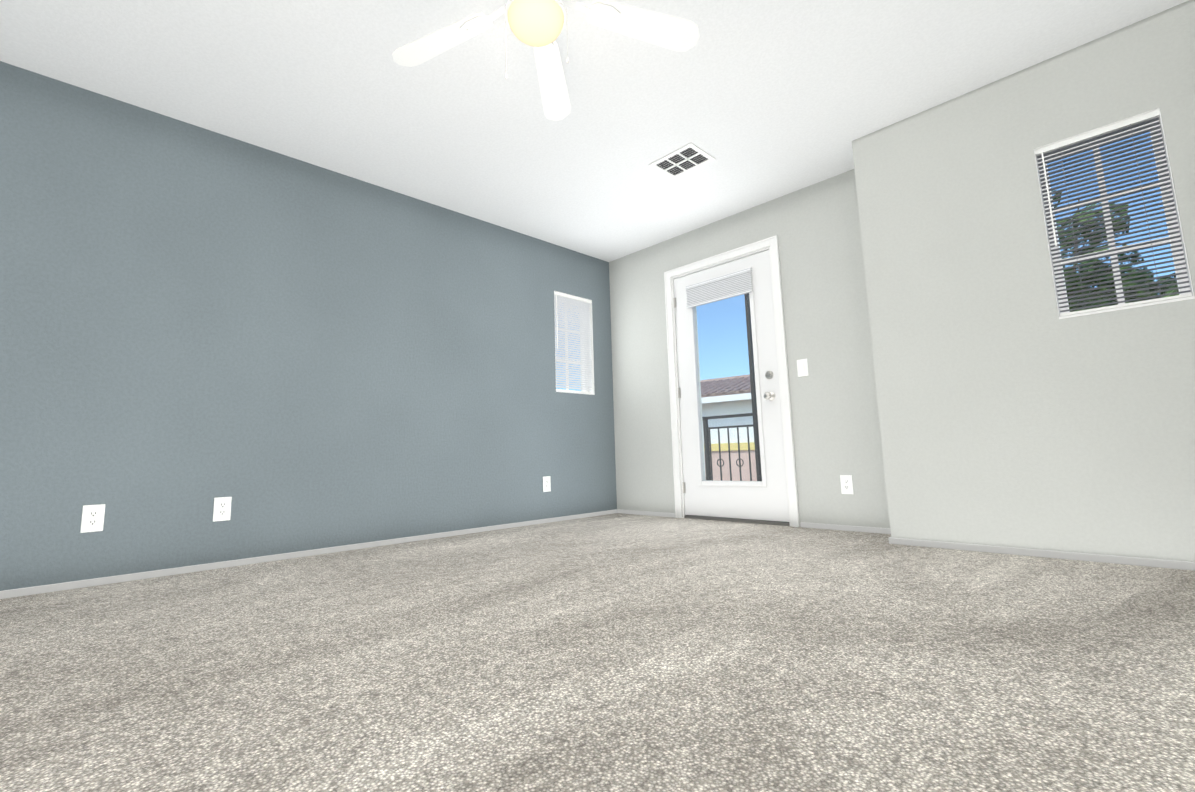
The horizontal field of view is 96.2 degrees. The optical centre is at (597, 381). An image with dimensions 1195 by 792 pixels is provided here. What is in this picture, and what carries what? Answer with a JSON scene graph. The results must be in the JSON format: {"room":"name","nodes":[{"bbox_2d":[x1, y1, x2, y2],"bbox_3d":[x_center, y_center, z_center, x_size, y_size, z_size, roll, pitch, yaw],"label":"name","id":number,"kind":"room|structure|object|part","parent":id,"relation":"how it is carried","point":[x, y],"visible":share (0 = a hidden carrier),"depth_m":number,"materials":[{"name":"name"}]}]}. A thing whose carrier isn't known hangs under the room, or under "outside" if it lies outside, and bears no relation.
{"room":"empty bedroom","nodes":[
{"label":"empty bedroom","id":0,"kind":"room"},
{"bbox_2d":[0,61,616,590],"bbox_3d":[-1.824,-0.175,3.347,5.690,2.440,0.150,6,-11,-44],"label":"wall","id":1,"kind":"structure","parent":0,"point":[288,353],"depth_m":3.07,"materials":[{"name":"paint"}]},
{"bbox_2d":[80,504,104,532],"bbox_3d":[-2.388,0.647,2.538,0.078,0.125,0.007,6,-11,-44],"label":"electrical outlet","id":2,"kind":"object","parent":1,"relation":"attached to","point":[92,518],"visible":1,"depth_m":2.54,"materials":[{"name":"white plastic"}]},
{"bbox_2d":[213,497,231,521],"bbox_3d":[-2.024,0.687,2.893,0.078,0.125,0.007,6,-11,-44],"label":"electrical outlet","id":3,"kind":"object","parent":1,"relation":"attached to","point":[222,509],"visible":1,"depth_m":2.89,"materials":[{"name":"white plastic"}]},
{"bbox_2d":[0,509,615,598],"bbox_3d":[-1.732,1.006,3.126,5.390,0.034,0.015,6,-11,-44],"label":"baseboard","id":4,"kind":"structure","parent":1,"relation":"attached to","point":[4,594],"depth_m":2.96,"materials":[{"name":"grey wood"}]},
{"bbox_2d":[543,476,550,491],"bbox_3d":[-0.422,0.852,4.464,0.078,0.125,0.007,6,-11,-44],"label":"electrical outlet","id":5,"kind":"object","parent":1,"relation":"attached to","point":[546,484],"visible":1,"depth_m":4.46,"materials":[{"name":"white plastic"}]},
{"bbox_2d":[555,299,587,391],"bbox_3d":[-0.287,-0.332,4.962,0.468,0.908,0.060,6,-11,-44],"label":"window","id":6,"kind":"structure","parent":1,"relation":"in","point":[574,360],"depth_m":5.05,"materials":[{"name":"grey"}]},
{"bbox_2d":[555,295,592,389],"bbox_3d":[-0.223,-0.341,4.898,0.456,0.852,0.026,6,-11,-44],"label":"window blind","id":7,"kind":"object","parent":6,"relation":"attached to","point":[574,308],"visible":0.85,"depth_m":4.91,"materials":[{"name":"grey plastic"}]},
{"bbox_2d":[554,291,592,392],"bbox_3d":[-0.224,-0.349,4.900,0.462,0.892,0.034,6,-11,-44],"label":"blind headrail","id":8,"kind":"object","parent":1,"relation":"attached to","point":[573,297],"visible":0.68,"depth_m":4.90,"materials":[{"name":"white plastic"}]},
{"bbox_2d":[556,294,557,347],"bbox_3d":[-0.361,-0.538,4.766,0.006,0.490,0.006,6,-11,-44],"label":"blind wand","id":9,"kind":"object","parent":8,"relation":"hanging from","point":[556,320],"visible":0.86,"depth_m":4.77,"materials":[{"name":"white plastic"}]},
{"bbox_2d":[554,291,594,394],"bbox_3d":[-0.236,-0.340,4.911,0.468,0.908,0.085,6,-11,-44],"label":"window frame","id":10,"kind":"structure","parent":1,"relation":"attached to","point":[591,347],"depth_m":5.03,"materials":[{"name":"white"}]},
{"bbox_2d":[0,0,1188,261],"bbox_3d":[-0.363,-1.691,2.019,5.690,0.120,4.420,6,-11,-44],"label":"ceiling","id":11,"kind":"structure","parent":0,"point":[764,100],"depth_m":2.76,"materials":[{"name":"white paint"}]},
{"bbox_2d":[392,0,699,120],"bbox_3d":[-0.249,-1.394,1.992,1.253,0.483,1.275,6,-11,-44],"label":"fan","id":12,"kind":"object","parent":11,"relation":"hanging from","point":[538,25],"visible":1,"depth_m":2.15,"materials":[{"name":"white painted wood"},{"name":"white metal"},{"name":"frosted glass"}]},
{"bbox_3d":[-0.233,-1.342,2.027,0.212,0.078,0.212,6,-11,-44],"label":"lamp shade","id":13,"kind":"part","parent":12,"relation":"part of","materials":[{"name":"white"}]},
{"bbox_2d":[649,143,715,178],"bbox_3d":[0.556,-1.447,3.527,0.270,0.008,0.340,6,-11,-44],"label":"ceiling vent","id":14,"kind":"object","parent":11,"relation":"in","point":[685,159],"visible":1,"depth_m":3.52,"materials":[{"name":"white metal"}]},
{"bbox_2d":[0,513,1194,791],"bbox_3d":[-0.290,0.844,1.672,5.690,0.120,4.420,6,-11,-44],"label":"floor","id":15,"kind":"structure","parent":0,"point":[622,653],"depth_m":1.36,"materials":[{"name":"carpet"}]},
{"bbox_2d":[609,169,889,527],"bbox_3d":[1.082,0.375,4.291,0.150,3.440,2.470,6,-11,-44],"label":"wall","id":16,"kind":"structure","parent":0,"point":[815,229],"depth_m":3.85,"materials":[{"name":"grey paint"}]},
{"bbox_2d":[616,509,674,517],"bbox_3d":[0.430,1.167,4.755,0.012,0.034,0.657,6,-11,-44],"label":"baseboard","id":17,"kind":"structure","parent":16,"relation":"attached to","point":[648,513],"depth_m":4.74,"materials":[{"name":"grey wood"}]},
{"bbox_2d":[673,250,788,521],"bbox_3d":[1.028,0.051,4.310,0.054,2.035,0.934,6,-11,-44],"label":"door","id":18,"kind":"structure","parent":16,"relation":"in","point":[769,502],"depth_m":4.16,"materials":[{"name":"white wood"}]},
{"bbox_3d":[0.700,0.097,4.610,0.011,1.690,0.042,6,-11,-44],"label":"door hinges","id":19,"kind":"part","parent":18,"relation":"part of","materials":[{"name":"silver metal"}]},
{"bbox_2d":[686,268,752,308],"bbox_3d":[0.984,-0.758,4.384,0.026,0.189,0.615,6,-11,-44],"label":"blind stack","id":20,"kind":"object","parent":18,"relation":"attached to","point":[734,284],"visible":0.9,"depth_m":4.36,"materials":[{"name":"white plastic"}]},
{"bbox_2d":[664,235,799,526],"bbox_3d":[1.046,0.024,4.317,0.218,2.145,1.076,6,-11,-44],"label":"door frame","id":21,"kind":"structure","parent":16,"relation":"attached to","point":[772,242],"depth_m":4.23,"materials":[{"name":"white wood"}]},
{"bbox_3d":[1.037,-0.026,4.316,0.064,1.699,0.609,6,-11,-44],"label":"door lite frame","id":22,"kind":"part","parent":21,"relation":"part of","materials":[{"name":"white"}]},
{"bbox_3d":[1.041,-0.026,4.320,0.004,1.633,0.543,6,-11,-44],"label":"door glass","id":23,"kind":"part","parent":21,"relation":"part of","materials":[{"name":"clear glass"}]},
{"bbox_3d":[1.268,0.026,3.989,0.076,0.225,0.066,6,-11,-44],"label":"door knob","id":24,"kind":"part","parent":21,"relation":"part of","materials":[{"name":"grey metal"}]},
{"bbox_2d":[684,515,789,525],"bbox_3d":[1.111,1.079,4.207,0.180,0.022,0.920,6,-11,-44],"label":"door sill","id":25,"kind":"structure","parent":16,"relation":"attached to","point":[780,523],"depth_m":4.11,"materials":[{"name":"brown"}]},
{"bbox_2d":[797,358,808,376],"bbox_3d":[1.468,-0.100,3.837,0.005,0.125,0.078,6,-11,-44],"label":"light switch","id":26,"kind":"object","parent":16,"relation":"attached to","point":[805,373],"visible":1,"depth_m":3.83,"materials":[{"name":"white plastic"}]},
{"bbox_2d":[800,522,890,533],"bbox_3d":[1.667,0.962,3.515,0.012,0.034,0.693,6,-11,-44],"label":"baseboard","id":27,"kind":"structure","parent":16,"relation":"attached to","point":[806,525],"depth_m":3.53,"materials":[{"name":"grey wood"}]},
{"bbox_2d":[840,475,853,493],"bbox_3d":[1.655,0.683,3.560,0.007,0.125,0.078,6,-11,-44],"label":"outlet","id":28,"kind":"object","parent":16,"relation":"attached to","point":[846,481],"visible":1,"depth_m":3.56,"materials":[{"name":"white plastic"}]},
{"bbox_2d":[800,363,804,371],"bbox_3d":[1.464,-0.100,3.833,0.009,0.066,0.033,6,-11,-44],"label":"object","id":29,"kind":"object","parent":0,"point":[802,367],"depth_m":3.83,"materials":[{"name":"white plastic"}]},
{"bbox_2d":[852,0,1194,561],"bbox_3d":[2.309,-0.395,2.606,0.150,2.440,1.800,6,-11,-44],"label":"wall","id":30,"kind":"structure","parent":0,"point":[1015,411],"depth_m":2.69,"materials":[{"name":"grey paint"}]},
{"bbox_2d":[884,533,1194,570],"bbox_3d":[2.214,0.802,2.457,0.012,0.034,1.622,6,-11,-44],"label":"baseboard","id":31,"kind":"structure","parent":30,"relation":"attached to","point":[1113,559],"depth_m":2.52,"materials":[{"name":"grey wood"}]},
{"bbox_2d":[1035,109,1191,316],"bbox_3d":[2.380,-0.767,2.502,0.034,0.862,0.434,6,-11,-44],"label":"blind headrail","id":32,"kind":"object","parent":30,"relation":"attached to","point":[1105,130],"visible":0.82,"depth_m":2.50,"materials":[{"name":"white plastic"}]},
{"bbox_2d":[1041,152,1056,246],"bbox_3d":[2.227,-0.903,2.643,0.006,0.490,0.006,6,-11,-44],"label":"blind wand","id":33,"kind":"object","parent":32,"relation":"hanging from","point":[1049,199],"visible":0.86,"depth_m":2.64,"materials":[{"name":"white plastic"}]},
{"bbox_2d":[1038,120,1190,313],"bbox_3d":[2.444,-0.753,2.564,0.060,0.878,0.440,6,-11,-44],"label":"window","id":34,"kind":"structure","parent":30,"relation":"in","point":[1137,247],"depth_m":2.54,"materials":[{"name":"grey"}]},
{"bbox_2d":[1037,117,1190,311],"bbox_3d":[2.380,-0.759,2.501,0.027,0.822,0.428,6,-11,-44],"label":"window blind","id":35,"kind":"object","parent":34,"relation":"attached to","point":[1113,184],"visible":0.94,"depth_m":2.49,"materials":[{"name":"grey plastic"}]},
{"bbox_2d":[1034,107,1194,318],"bbox_3d":[2.392,-0.758,2.513,0.085,0.878,0.440,6,-11,-44],"label":"window frame","id":36,"kind":"structure","parent":30,"relation":"attached to","point":[1182,241],"depth_m":2.41,"materials":[{"name":"white"}]},
{"label":"outside","id":37,"kind":"structure","parent":0,"visible":0},
{"bbox_3d":[14.739,5.821,18.761,70.000,0.200,80.000,6,-11,-44],"label":"ground","id":38,"kind":"structure","parent":37,"visible":0},
{"bbox_2d":[704,450,756,480],"bbox_3d":[6.889,3.487,14.229,8.300,3.640,4.000,-8,-10,38],"label":"house","id":39,"kind":"structure","parent":38,"relation":"on","point":[745,470],"depth_m":14.38,"materials":[{"name":"paint"}]},
{"bbox_2d":[702,399,753,443],"bbox_3d":[6.817,0.987,14.571,8.200,1.410,3.900,-8,-10,38],"label":"house","id":40,"kind":"structure","parent":39,"relation":"on","point":[733,406],"depth_m":14.62,"materials":[{"name":"white paint"}]},
{"bbox_2d":[700,374,750,397],"bbox_3d":[6.766,-0.073,14.714,9.230,0.886,4.830,-8,-10,38],"label":"roof","id":41,"kind":"structure","parent":40,"relation":"on","point":[723,388],"depth_m":15.26,"materials":[{"name":"tile"}]},
{"bbox_2d":[701,393,750,403],"bbox_3d":[5.308,0.184,12.784,9.200,0.160,0.040,-8,-10,38],"label":"fascia","id":42,"kind":"object","parent":41,"relation":"attached to","point":[744,396],"depth_m":14.23,"materials":[{"name":"white paint"}]},
{"bbox_2d":[704,442,754,450],"bbox_3d":[5.576,0.888,13.004,8.400,1.410,0.099,-8,-10,38],"label":"band","id":43,"kind":"object","parent":40,"relation":"attached to","point":[735,445],"depth_m":14.40,"materials":[{"name":"yellow"}]},
{"bbox_2d":[702,293,761,480],"bbox_3d":[1.612,1.119,4.710,1.299,6.050,2.260,6,-11,-44],"label":"railing","id":44,"kind":"object","parent":38,"relation":"on","point":[753,413],"depth_m":5.67,"materials":[{"name":"metal"}]},
{"bbox_2d":[1052,190,1178,311],"bbox_3d":[6.332,0.774,5.044,4.705,6.570,4.802,6,-11,-44],"label":"tree","id":45,"kind":"object","parent":38,"relation":"on","point":[1124,285],"depth_m":6.04,"materials":[{"name":"green plant"}]}
]}

